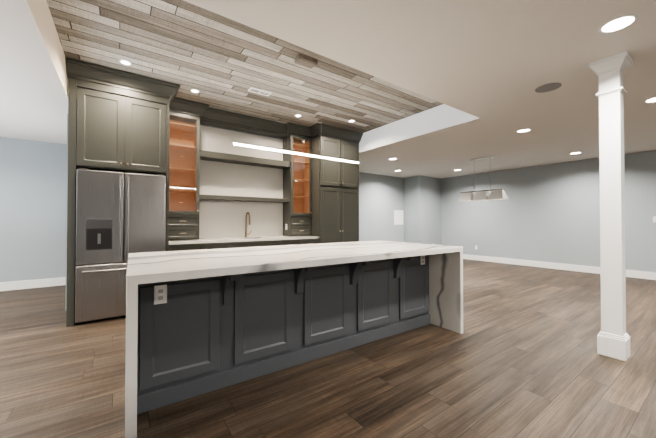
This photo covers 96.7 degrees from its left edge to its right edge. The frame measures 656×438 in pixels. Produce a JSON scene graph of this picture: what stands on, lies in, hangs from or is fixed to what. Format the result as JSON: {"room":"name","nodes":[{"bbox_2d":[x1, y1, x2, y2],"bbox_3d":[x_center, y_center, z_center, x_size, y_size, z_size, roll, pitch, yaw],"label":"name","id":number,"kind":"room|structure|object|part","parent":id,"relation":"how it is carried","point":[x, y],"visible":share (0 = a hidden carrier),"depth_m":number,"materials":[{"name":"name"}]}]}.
{"room":"kitchen","nodes":[
{"label":"kitchen","id":0,"kind":"room"},
{"bbox_2d":[46,0,442,136],"bbox_3d":[-0.627,-1.831,3.989,4.810,0.100,3.220,0,-1,-35],"label":"ceiling","id":1,"kind":"structure","parent":0,"point":[218,61],"depth_m":3.39,"materials":[{"name":"beige wood"}]},
{"bbox_2d":[119,59,131,65],"bbox_3d":[-2.324,-1.784,3.347,0.126,0.006,0.126,0,-1,-35],"label":"recessed light","id":2,"kind":"object","parent":1,"relation":"in","point":[124,62],"visible":1,"depth_m":3.34,"materials":[{"name":"white plastic"}]},
{"bbox_2d":[190,89,199,92],"bbox_3d":[-1.863,-1.777,4.079,0.126,0.006,0.126,0,-1,-35],"label":"recessed light","id":3,"kind":"object","parent":1,"relation":"in","point":[194,90],"visible":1,"depth_m":4.06,"materials":[{"name":"white plastic"}]},
{"bbox_2d":[248,87,270,95],"bbox_3d":[-0.962,-1.776,4.106,0.300,0.008,0.120,0,-1,-35],"label":"ceiling vent","id":4,"kind":"object","parent":1,"relation":"in","point":[258,91],"visible":1,"depth_m":4.09,"materials":[{"name":"white metal"}]},
{"bbox_2d":[233,142,358,163],"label":"pendant light","id":5,"kind":"object","parent":1,"relation":"hanging from","point":[234,143],"depth_m":3.08,"materials":[{"name":"white plastic"}]},
{"bbox_2d":[233,143,358,163],"bbox_3d":[-0.253,-0.690,3.175,1.546,0.018,0.021,0,-1,-35],"label":"diffuser","id":6,"kind":"object","parent":5,"relation":"attached to","point":[238,144],"depth_m":3.08,"materials":[{"name":"white plastic"}]},
{"bbox_2d":[295,53,316,68],"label":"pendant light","id":7,"kind":"object","parent":1,"relation":"hanging from","point":[305,60],"depth_m":3.24,"materials":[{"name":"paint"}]},
{"bbox_2d":[0,259,655,437],"bbox_3d":[0.446,1.276,2.646,14.300,0.100,11.200,0,-1,-35],"label":"floor","id":8,"kind":"structure","parent":0,"point":[519,357],"depth_m":2.21,"materials":[{"name":"wood"}]},
{"bbox_2d":[75,168,165,322],"bbox_3d":[-2.720,0.323,3.881,0.900,1.790,0.876,0,-1,-35],"label":"fridge","id":9,"kind":"object","parent":8,"relation":"on","point":[120,216],"visible":0.85,"depth_m":3.50,"materials":[{"name":"grey metal"}]},
{"bbox_2d":[65,57,176,326],"bbox_3d":[-2.763,-0.269,3.869,1.187,3.016,0.905,0,-1,-35],"label":"tall cabinet","id":10,"kind":"object","parent":8,"relation":"on","point":[112,129],"depth_m":3.58,"materials":[{"name":"grey wood"}]},
{"bbox_2d":[177,84,208,250],"bbox_3d":[-2.128,-0.265,4.320,0.475,3.016,0.905,0,-1,-35],"label":"tall cabinet","id":11,"kind":"object","parent":8,"relation":"on","point":[192,138],"depth_m":4.58,"materials":[{"name":"grey"}]},
{"bbox_3d":[-1.358,-0.811,5.029,2.441,1.426,0.004,0,-1,-35],"label":"glass","id":12,"kind":"part","parent":11,"relation":"part of","materials":[{"name":"glass"}]},
{"bbox_2d":[209,107,308,248],"bbox_3d":[-1.282,-0.259,4.921,1.704,3.016,0.905,0,-1,-35],"label":"shelving unit","id":13,"kind":"object","parent":8,"relation":"on","point":[222,190],"depth_m":5.33,"materials":[{"name":"grey wood"}]},
{"bbox_2d":[169,236,319,244],"bbox_3d":[-1.371,0.364,5.032,2.546,0.039,0.610,0,-1,-35],"label":"countertop","id":14,"kind":"structure","parent":13,"relation":"on","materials":[{"name":"stone"}]},
{"bbox_2d":[245,212,251,236],"bbox_3d":[-1.391,0.121,5.182,0.134,0.450,0.223,0,-1,-35],"label":"faucet","id":15,"kind":"object","parent":14,"relation":"on","point":[246,234],"depth_m":5.21,"materials":[{"name":"brown metal"}]},
{"bbox_2d":[125,240,462,437],"bbox_3d":[-0.133,0.766,2.812,2.970,0.922,1.250,0,-1,-34],"label":"kitchen island","id":16,"kind":"object","parent":8,"relation":"on","point":[201,322],"visible":1,"depth_m":2.27,"materials":[{"name":"wood"}]},
{"bbox_2d":[309,123,328,243],"bbox_3d":[-0.438,-0.253,5.521,0.470,3.016,0.905,0,-1,-35],"label":"tall cabinet","id":17,"kind":"object","parent":8,"relation":"on","point":[318,145],"depth_m":5.62,"materials":[{"name":"grey wood"}]},
{"bbox_2d":[329,126,362,242],"bbox_3d":[0.185,-0.248,5.963,1.162,3.016,0.905,0,-1,-35],"label":"tall cabinet","id":18,"kind":"object","parent":8,"relation":"on","point":[343,144],"depth_m":5.86,"materials":[{"name":"grey wood"}]},
{"bbox_2d":[589,51,632,360],"bbox_3d":[2.561,-0.095,2.627,0.248,2.640,0.248,0,-1,-35],"label":"post","id":19,"kind":"object","parent":8,"relation":"on","point":[613,339],"visible":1,"depth_m":2.58,"materials":[{"name":"white wood"}]},
{"bbox_2d":[0,111,655,310],"bbox_3d":[0.446,-0.344,2.663,14.100,3.140,11.000,0,-1,-35],"label":"wall","id":20,"kind":"structure","parent":0,"point":[550,213],"depth_m":7.02,"materials":[{"name":"grey paint"}]},
{"bbox_2d":[0,277,65,290],"bbox_3d":[-6.516,1.168,4.315,4.420,0.150,0.019,0,-1,-35],"label":"baseboard","id":21,"kind":"structure","parent":20,"relation":"attached to","point":[27,284],"depth_m":5.20,"materials":[{"name":"white wood"}]},
{"bbox_2d":[199,125,282,238],"bbox_3d":[-1.548,-0.601,5.291,2.546,1.894,0.004,0,-1,-35],"label":"backsplash","id":22,"kind":"structure","parent":20,"relation":"attached to","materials":[{"name":"grey stone"}]},
{"bbox_2d":[394,210,402,224],"bbox_3d":[2.319,-0.019,9.563,0.450,0.470,0.011,0,-1,-35],"label":"access panel","id":23,"kind":"object","parent":20,"relation":"attached to","point":[398,217],"visible":1,"depth_m":9.55,"materials":[{"name":"white"}]},
{"bbox_2d":[463,254,655,279],"bbox_3d":[6.524,1.186,6.075,0.019,0.150,9.290,0,-1,-35],"label":"baseboard","id":24,"kind":"structure","parent":20,"relation":"attached to","point":[589,269],"depth_m":7.27,"materials":[{"name":"white wood"}]},
{"bbox_2d":[0,0,655,177],"bbox_3d":[0.446,-1.604,2.675,13.900,0.380,10.800,0,-1,-35],"label":"ceiling","id":25,"kind":"structure","parent":0,"point":[492,65],"depth_m":2.70,"materials":[{"name":"white paint"}]},
{"bbox_2d":[26,0,67,97],"bbox_3d":[-2.533,-1.604,2.694,0.004,0.380,3.120,0,-1,-35],"label":"tray ceiling","id":26,"kind":"structure","parent":25,"relation":"attached to","point":[41,15],"depth_m":2.55,"materials":[{"name":"beige paint"}]},
{"bbox_2d":[359,104,478,152],"bbox_3d":[1.222,-1.577,5.361,0.004,0.380,3.120,0,-1,-35],"label":"tray ceiling","id":27,"kind":"structure","parent":25,"relation":"attached to","point":[443,116],"depth_m":4.98,"materials":[{"name":"white paint"}]},
{"bbox_2d":[458,155,508,201],"bbox_3d":[3.495,-0.885,6.613,0.300,0.974,1.020,0,-1,-35],"label":"pendant light","id":28,"kind":"object","parent":25,"relation":"hanging from","point":[485,195],"visible":1,"depth_m":6.52,"materials":[{"name":"silver metal"}]},
{"bbox_2d":[516,128,531,132],"bbox_3d":[3.118,-1.391,4.645,0.206,0.006,0.206,0,-1,-35],"label":"recessed light","id":29,"kind":"object","parent":25,"relation":"in","point":[523,130],"visible":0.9,"depth_m":4.63,"materials":[{"name":"white plastic"}]},
{"bbox_2d":[535,83,561,92],"bbox_3d":[2.377,-1.407,3.150,0.230,0.005,0.230,0,-1,-35],"label":"ceiling speaker","id":30,"kind":"object","parent":25,"relation":"attached to","point":[548,87],"visible":1,"depth_m":3.14,"materials":[{"name":"grey"}]},
{"bbox_2d":[598,14,637,33],"bbox_3d":[2.118,-1.417,2.132,0.206,0.006,0.206,0,-1,-35],"label":"recessed light","id":31,"kind":"object","parent":25,"relation":"in","point":[617,23],"visible":1,"depth_m":2.12,"materials":[{"name":"white plastic"}]},
{"bbox_2d":[644,97,655,102],"bbox_3d":[3.883,-1.403,3.447,0.206,0.006,0.206,0,-1,-35],"label":"recessed light","id":32,"kind":"object","parent":25,"relation":"in","point":[651,100],"visible":0.92,"depth_m":3.48,"materials":[{"name":"white plastic"}]}
]}

